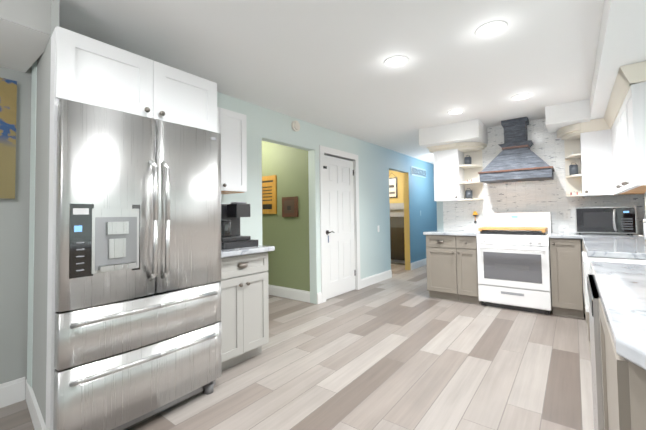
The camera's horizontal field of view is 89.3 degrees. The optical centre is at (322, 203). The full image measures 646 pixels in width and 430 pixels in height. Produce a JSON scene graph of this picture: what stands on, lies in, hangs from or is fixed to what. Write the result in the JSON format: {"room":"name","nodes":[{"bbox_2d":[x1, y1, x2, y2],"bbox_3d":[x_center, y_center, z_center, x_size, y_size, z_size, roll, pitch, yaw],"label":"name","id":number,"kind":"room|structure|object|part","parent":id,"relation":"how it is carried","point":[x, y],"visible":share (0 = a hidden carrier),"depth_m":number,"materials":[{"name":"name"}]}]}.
{"room":"kitchen","nodes":[
{"label":"kitchen","id":0,"kind":"room"},
{"bbox_2d":[0,66,31,392],"bbox_3d":[-3.184,0.051,0.742,0.156,2.430,3.820,-2,-2,37],"label":"wall","id":1,"kind":"structure","parent":0,"point":[14,242],"depth_m":2.15,"materials":[{"name":"paint"}]},
{"bbox_2d":[0,382,8,407],"bbox_3d":[-3.130,1.192,0.674,0.018,0.145,3.820,-2,-2,37],"label":"baseboard","id":2,"kind":"structure","parent":1,"relation":"attached to","point":[4,388],"depth_m":2.09,"materials":[{"name":"white wood"}]},
{"bbox_3d":[-2.335,-0.431,1.778,0.035,0.780,0.980,-2,-2,37],"label":"canvas picture of map","id":3,"kind":"part","parent":1,"relation":"part of"},
{"bbox_2d":[32,0,59,424],"bbox_3d":[-1.708,0.073,1.990,0.784,2.430,0.030,-3,-3,43],"label":"wall","id":4,"kind":"structure","parent":0,"point":[41,232],"depth_m":1.89,"materials":[{"name":"paint"}]},
{"bbox_2d":[9,377,45,429],"bbox_3d":[-1.692,1.213,1.922,0.740,0.145,0.090,-2,-2,37],"label":"baseboard","id":5,"kind":"structure","parent":4,"relation":"attached to","point":[12,392],"depth_m":2.10,"materials":[{"name":"white wood"}]},
{"bbox_2d":[27,60,436,387],"bbox_3d":[0.731,0.159,5.602,0.120,2.430,8.700,-2,-2,37],"label":"wall","id":6,"kind":"structure","parent":0,"point":[376,163],"depth_m":4.49,"materials":[{"name":"paint"}]},
{"bbox_2d":[55,26,216,132],"bbox_3d":[-1.324,-0.689,2.209,0.788,0.365,0.925,-2,-2,37],"label":"upper cabinet","id":7,"kind":"object","parent":6,"relation":"attached to","point":[90,71],"visible":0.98,"depth_m":1.90,"materials":[{"name":"white wood"}]},
{"bbox_2d":[217,107,246,193],"bbox_3d":[-1.015,-0.473,2.941,0.376,0.736,0.590,-2,-2,37],"label":"upper cabinet","id":8,"kind":"object","parent":6,"relation":"attached to","point":[232,128],"visible":0.38,"depth_m":2.97,"materials":[{"name":"white wood"}]},
{"bbox_2d":[291,120,299,131],"bbox_3d":[-0.340,-0.981,4.130,0.040,0.136,0.136,-2,-2,37],"label":"smoke detector","id":9,"kind":"object","parent":6,"relation":"attached to","point":[295,125],"visible":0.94,"depth_m":4.11,"materials":[{"name":"beige plastic"}]},
{"bbox_2d":[323,155,355,298],"bbox_3d":[0.255,0.328,4.872,0.091,2.033,0.839,-2,-2,37],"label":"pantry door","id":10,"kind":"structure","parent":6,"relation":"in","point":[339,229],"depth_m":4.88,"materials":[{"name":"white wood"}]},
{"bbox_2d":[319,145,360,302],"bbox_3d":[0.231,0.281,4.918,0.130,2.155,1.010,-2,-2,37],"label":"door frame","id":11,"kind":"structure","parent":6,"relation":"attached to","point":[323,150],"depth_m":4.72,"materials":[{"name":"white wood"}]},
{"bbox_2d":[361,270,391,287],"bbox_3d":[0.941,1.303,5.705,0.016,0.145,1.140,-2,-2,37],"label":"baseboard","id":12,"kind":"structure","parent":6,"relation":"attached to","point":[376,278],"depth_m":5.66,"materials":[{"name":"white wood"}]},
{"bbox_2d":[403,173,410,269],"bbox_3d":[1.504,0.362,6.605,0.116,2.070,0.940,-2,-2,37],"label":"door frame","id":13,"kind":"structure","parent":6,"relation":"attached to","point":[406,219],"depth_m":6.97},
{"bbox_2d":[411,166,425,177],"bbox_3d":[2.177,-0.714,7.424,0.015,0.195,0.880,-2,-2,37],"label":"air vent","id":14,"kind":"object","parent":6,"relation":"in","point":[418,172],"visible":1,"depth_m":7.38,"materials":[{"name":"white metal"}]},
{"bbox_2d":[411,258,426,269],"bbox_3d":[2.616,1.352,7.892,0.016,0.145,2.490,-2,-2,37],"label":"baseboard","id":15,"kind":"structure","parent":6,"relation":"attached to","point":[420,263],"depth_m":7.22,"materials":[{"name":"white wood"}]},
{"bbox_2d":[262,141,309,291],"bbox_3d":[-1.156,0.176,5.334,2.550,2.430,0.120,-2,-2,37],"label":"wall","id":16,"kind":"structure","parent":0,"point":[287,238],"depth_m":4.74,"materials":[{"name":"green paint"}]},
{"bbox_2d":[262,175,276,213],"bbox_3d":[-0.848,-0.134,5.011,0.370,0.580,0.026,-2,-2,37],"label":"sign","id":17,"kind":"object","parent":16,"relation":"attached to","point":[269,194],"visible":0.94,"depth_m":4.97,"materials":[{"name":"yellow wood"}]},
{"bbox_2d":[268,284,309,302],"bbox_3d":[-1.134,1.315,5.205,2.430,0.145,0.016,-2,-2,37],"label":"baseboard","id":18,"kind":"structure","parent":16,"relation":"attached to","point":[301,295],"depth_m":4.70,"materials":[{"name":"white wood"}]},
{"bbox_2d":[282,196,298,216],"bbox_3d":[-0.478,0.046,4.719,0.300,0.290,0.034,-2,-2,37],"label":"sign","id":19,"kind":"object","parent":16,"relation":"attached to","point":[289,206],"visible":0.93,"depth_m":4.70,"materials":[{"name":"brown wood"}]},
{"bbox_2d":[0,264,593,429],"bbox_3d":[0.117,1.343,3.652,7.300,0.050,12.500,-2,-2,37],"label":"floor","id":20,"kind":"structure","parent":0,"point":[401,349],"depth_m":2.46,"materials":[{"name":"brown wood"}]},
{"bbox_2d":[45,27,59,429],"bbox_3d":[-1.373,0.192,1.666,0.135,2.160,0.024,-3,-3,43],"label":"panel","id":21,"kind":"object","parent":20,"relation":"on","point":[51,311],"visible":0.56,"depth_m":1.63,"materials":[{"name":"white wood"}]},
{"bbox_2d":[53,99,221,429],"bbox_3d":[-1.259,0.399,2.129,0.866,1.775,0.905,-2,-2,37],"label":"fridge","id":22,"kind":"object","parent":20,"relation":"on","point":[137,336],"visible":1,"depth_m":1.80,"materials":[{"name":"silver metal"}]},
{"bbox_2d":[220,252,268,370],"bbox_3d":[-0.879,0.858,2.781,0.701,0.890,0.550,-2,-2,37],"label":"base cabinet","id":23,"kind":"object","parent":20,"relation":"on","point":[244,311],"visible":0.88,"depth_m":2.60,"materials":[{"name":"grey wood"}]},
{"bbox_2d":[221,245,274,257],"bbox_3d":[-0.875,0.392,2.802,0.712,0.038,0.588,-2,-2,37],"label":"countertop","id":24,"kind":"structure","parent":23,"relation":"on","point":[241,251],"depth_m":2.60,"materials":[{"name":"stone"}]},
{"bbox_2d":[221,202,250,241],"bbox_3d":[-0.824,0.152,2.830,0.260,0.328,0.290,-2,-2,37],"label":"coffee maker","id":25,"kind":"object","parent":24,"relation":"on","point":[232,213],"visible":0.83,"depth_m":2.80,"materials":[{"name":"black plastic"}]},
{"bbox_2d":[221,239,257,249],"bbox_3d":[-0.810,0.345,2.834,0.345,0.053,0.360,-2,-2,37],"label":"drawer","id":26,"kind":"object","parent":24,"relation":"on","point":[239,244],"visible":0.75,"depth_m":2.71,"materials":[{"name":"black plastic"}]},
{"bbox_2d":[390,203,404,264],"bbox_3d":[1.517,0.721,8.230,1.840,1.460,0.547,-2,-2,37],"label":"fireplace","id":27,"kind":"object","parent":20,"relation":"on","point":[397,243],"visible":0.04,"depth_m":8.17,"materials":[{"name":"brown"}]},
{"bbox_2d":[426,235,459,300],"bbox_3d":[1.802,0.886,4.735,0.408,0.890,0.661,-2,-2,37],"label":"base cabinet","id":28,"kind":"object","parent":20,"relation":"on","point":[441,255],"visible":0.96,"depth_m":4.51,"materials":[{"name":"brown wood"}]},
{"bbox_2d":[423,230,479,235],"bbox_3d":[1.893,0.416,4.688,0.700,0.038,0.642,-2,-2,37],"label":"countertop","id":29,"kind":"structure","parent":28,"relation":"on","point":[456,232],"depth_m":4.49,"materials":[{"name":"stone"}]},
{"bbox_2d":[456,236,480,303],"bbox_3d":[2.069,0.875,4.531,0.256,0.890,0.661,-2,-2,37],"label":"base cabinet","id":30,"kind":"object","parent":20,"relation":"on","point":[467,271],"visible":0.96,"depth_m":4.31,"materials":[{"name":"brown wood"}]},
{"bbox_2d":[477,212,551,314],"bbox_3d":[2.458,0.708,4.196,0.765,1.190,0.692,-2,-2,37],"label":"range","id":31,"kind":"object","parent":20,"relation":"on","point":[514,269],"visible":0.98,"depth_m":3.99,"materials":[{"name":"white metal"}]},
{"bbox_2d":[478,226,547,231],"bbox_3d":[2.430,0.327,4.192,0.720,0.046,0.445,-2,-2,37],"label":"cutting board","id":32,"kind":"object","parent":31,"relation":"on","point":[543,229],"visible":1,"depth_m":4.07,"materials":[{"name":"yellow wood"}]},
{"bbox_2d":[550,238,583,318],"bbox_3d":[2.901,0.842,3.894,0.282,0.890,0.661,-2,-2,37],"label":"base cabinet","id":33,"kind":"object","parent":20,"relation":"on","point":[566,277],"visible":1,"depth_m":3.67,"materials":[{"name":"brown wood"}]},
{"bbox_2d":[587,274,603,429],"bbox_3d":[1.405,0.779,1.285,0.534,0.885,0.598,-2,-2,37],"label":"dishwasher","id":34,"kind":"object","parent":20,"relation":"on","point":[596,367],"visible":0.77,"depth_m":1.22,"materials":[{"name":"silver plastic"}]},
{"bbox_2d":[599,298,610,429],"bbox_3d":[1.086,0.764,0.745,0.644,0.888,0.637,-2,-2,37],"label":"base cabinet","id":35,"kind":"object","parent":20,"relation":"on","point":[604,328],"depth_m":1.15,"materials":[{"name":"brown"}]},
{"bbox_2d":[582,248,642,360],"bbox_3d":[2.229,0.797,2.237,0.644,0.888,0.617,-2,-2,37],"label":"base cabinet","id":36,"kind":"object","parent":20,"relation":"on","point":[583,249],"depth_m":2.58,"materials":[{"name":"brown wood"}]},
{"bbox_2d":[606,336,645,429],"bbox_3d":[0.669,0.751,0.201,0.644,0.888,0.846,-2,-2,37],"label":"base cabinet","id":37,"kind":"object","parent":20,"relation":"on","point":[624,391],"depth_m":0.69,"materials":[{"name":"brown"}]},
{"bbox_2d":[549,232,645,369],"bbox_3d":[1.817,0.327,1.966,0.942,0.038,5.058,-2,-2,37],"label":"countertop","id":38,"kind":"structure","parent":37,"relation":"on","point":[621,288],"depth_m":1.16,"materials":[{"name":"stone"}]},
{"bbox_2d":[575,206,636,234],"bbox_3d":[3.235,0.193,3.769,0.520,0.309,0.443,-2,-2,37],"label":"microwave","id":39,"kind":"object","parent":38,"relation":"on","point":[619,220],"visible":1,"depth_m":3.62,"materials":[{"name":"silver metal"}]},
{"bbox_2d":[582,252,645,311],"bbox_3d":[1.773,0.721,1.792,0.522,0.825,0.636,-2,-2,37],"label":"farmhouse sink","id":40,"kind":"object","parent":38,"relation":"in","point":[586,266],"visible":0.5,"depth_m":2.02,"materials":[{"name":"white ceramic"}]},
{"bbox_2d":[638,192,645,244],"bbox_3d":[2.436,0.104,2.457,0.095,0.421,0.208,-2,-2,37],"label":"faucet","id":41,"kind":"object","parent":38,"relation":"on","point":[644,223],"visible":1,"depth_m":2.51,"materials":[{"name":"silver metal"}]},
{"bbox_2d":[59,0,603,163],"bbox_3d":[0.082,-1.135,3.734,7.300,0.050,12.500,-2,-2,37],"label":"ceiling","id":42,"kind":"structure","parent":0,"point":[319,63],"depth_m":2.50,"materials":[{"name":"white paint"}]},
{"bbox_2d":[0,0,50,72],"bbox_3d":[-2.894,-1.056,0.516,0.720,0.240,3.775,-2,-2,37],"label":"soffit","id":43,"kind":"structure","parent":42,"relation":"attached to","point":[25,30],"depth_m":1.76,"materials":[{"name":"white paint"}]},
{"bbox_2d":[384,55,408,66],"bbox_3d":[0.593,-1.149,2.650,0.200,0.008,0.200,-2,-2,37],"label":"recessed light","id":44,"kind":"object","parent":42,"relation":"in","point":[396,61],"visible":1,"depth_m":2.63,"materials":[{"name":"white plastic"}]},
{"bbox_2d":[419,119,487,149],"bbox_3d":[1.897,-0.981,4.772,0.810,0.240,0.560,-2,-2,37],"label":"ceiling soffit","id":45,"kind":"structure","parent":42,"relation":"attached to","point":[474,130],"depth_m":4.54,"materials":[{"name":"white paint"}]},
{"bbox_2d":[447,109,463,113],"bbox_3d":[1.615,-1.118,3.983,0.200,0.008,0.200,-2,-2,37],"label":"recessed light","id":46,"kind":"object","parent":42,"relation":"in","point":[455,111],"visible":0.98,"depth_m":3.96,"materials":[{"name":"white"}]},
{"bbox_2d":[475,20,507,36],"bbox_3d":[1.131,-1.171,2.201,0.200,0.008,0.200,-2,-2,37],"label":"recessed light","id":47,"kind":"object","parent":42,"relation":"in","point":[491,28],"visible":1,"depth_m":2.18,"materials":[{"name":"white plastic"}]},
{"bbox_2d":[511,93,532,99],"bbox_3d":[2.122,-1.142,3.495,0.200,0.008,0.200,-2,-2,37],"label":"recessed light","id":48,"kind":"object","parent":42,"relation":"in","point":[521,96],"visible":0.96,"depth_m":3.47,"materials":[{"name":"white"}]},
{"bbox_2d":[545,99,590,132],"bbox_3d":[2.954,-1.038,3.951,0.409,0.210,0.580,-2,-2,37],"label":"ceiling soffit","id":49,"kind":"structure","parent":42,"relation":"attached to","point":[558,116],"depth_m":3.74,"materials":[{"name":"white paint"}]},
{"bbox_2d":[590,0,645,119],"bbox_3d":[0.931,-1.133,0.539,0.530,0.190,8.460,-2,-2,37],"label":"soffit","id":50,"kind":"object","parent":42,"relation":"attached to","point":[622,39],"depth_m":2.08,"materials":[{"name":"white paint"}]},
{"bbox_2d":[389,170,404,236],"bbox_3d":[1.624,0.189,6.870,0.004,2.430,2.840,-2,-2,37],"label":"wall","id":51,"kind":"structure","parent":0,"point":[400,189],"depth_m":6.83,"materials":[{"name":"yellow paint"}]},
{"bbox_2d":[389,173,397,197],"bbox_3d":[1.769,-0.475,8.390,0.280,0.654,0.033,-2,-2,37],"label":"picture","id":52,"kind":"object","parent":51,"relation":"attached to","point":[393,187],"visible":0.88,"depth_m":8.35,"materials":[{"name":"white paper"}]},
{"bbox_2d":[437,201,584,307],"bbox_3d":[2.801,0.093,4.483,2.430,2.430,0.120,-2,-2,37],"label":"wall","id":53,"kind":"structure","parent":0,"point":[439,215],"depth_m":5.13,"materials":[{"name":"paint"}]},
{"bbox_2d":[427,142,486,201],"bbox_3d":[1.969,-0.450,4.810,0.755,0.810,0.387,-2,-2,37],"label":"upper cabinet","id":54,"kind":"object","parent":53,"relation":"attached to","point":[453,173],"visible":1,"depth_m":4.79,"materials":[{"name":"white wood"}]},
{"bbox_2d":[464,155,472,198],"bbox_3d":[2.125,-0.389,4.773,0.102,0.643,0.100,-2,-2,37],"label":"decor","id":55,"kind":"object","parent":54,"relation":"in","point":[468,193],"visible":0.96,"depth_m":4.74,"materials":[{"name":"grey metal"}]},
{"bbox_2d":[478,117,554,183],"bbox_3d":[2.535,-0.712,4.316,0.820,0.815,0.492,-2,-2,37],"label":"range hood","id":56,"kind":"object","parent":53,"relation":"attached to","point":[516,159],"visible":0.98,"depth_m":4.25,"materials":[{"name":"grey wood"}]},
{"bbox_2d":[443,118,644,233],"bbox_3d":[2.786,-0.374,4.422,2.310,1.500,0.012,-2,-2,37],"label":"tiled wall","id":57,"kind":"structure","parent":53,"relation":"attached to","point":[540,195],"depth_m":4.37,"materials":[{"name":"tile"}]},
{"bbox_2d":[473,218,478,225],"bbox_3d":[2.246,0.267,4.811,0.072,0.116,0.008,-2,-2,37],"label":"outlet","id":58,"kind":"object","parent":57,"relation":"attached to","point":[475,224],"visible":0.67,"depth_m":4.81,"materials":[{"name":"white plastic"}]},
{"bbox_2d":[473,211,477,222],"bbox_3d":[2.233,0.199,4.797,0.066,0.175,0.068,-2,-2,37],"label":"lamp","id":59,"kind":"object","parent":58,"relation":"attached to","point":[475,214],"visible":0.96,"depth_m":4.78,"materials":[{"name":"yellow plastic"}]},
{"bbox_2d":[563,211,570,219],"bbox_3d":[3.103,0.153,4.158,0.072,0.116,0.008,-2,-2,37],"label":"outlet","id":60,"kind":"object","parent":57,"relation":"attached to","point":[567,215],"visible":1,"depth_m":4.15,"materials":[{"name":"white plastic"}]},
{"bbox_2d":[577,117,608,196],"bbox_3d":[3.241,-0.524,3.872,0.290,0.862,0.331,-2,-2,37],"label":"upper cabinet","id":61,"kind":"object","parent":53,"relation":"attached to","point":[590,135],"depth_m":3.77,"materials":[{"name":"white wood"}]},
{"bbox_2d":[569,152,577,194],"bbox_3d":[3.098,-0.374,4.039,0.092,0.536,0.094,-2,-2,37],"label":"decor","id":62,"kind":"object","parent":61,"relation":"in","point":[573,169],"visible":0.88,"depth_m":4.01,"materials":[{"name":"grey metal"}]},
{"bbox_3d":[1.241,-0.023,0.352,0.120,2.430,8.580,-2,-2,37],"label":"wall","id":63,"kind":"structure","parent":0,"visible":0},
{"bbox_2d":[613,101,620,192],"bbox_3d":[2.996,-0.548,3.061,0.347,0.862,0.470,-2,-2,37],"label":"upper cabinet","id":64,"kind":"object","parent":63,"relation":"attached to","point":[614,102],"depth_m":3.31,"materials":[{"name":"white wood"}]},
{"bbox_2d":[605,105,644,195],"bbox_3d":[3.230,-0.540,3.399,0.386,0.862,0.472,-2,-2,37],"label":"upper cabinet","id":65,"kind":"object","parent":63,"relation":"attached to","point":[608,156],"depth_m":3.67,"materials":[{"name":"white wood"}]},
{"bbox_2d":[617,61,645,192],"bbox_3d":[2.656,-0.558,2.618,0.347,0.862,0.880,-2,-2,37],"label":"upper cabinet","id":66,"kind":"object","parent":63,"relation":"attached to","point":[631,98],"depth_m":2.41,"materials":[{"name":"white wood"}]}
]}

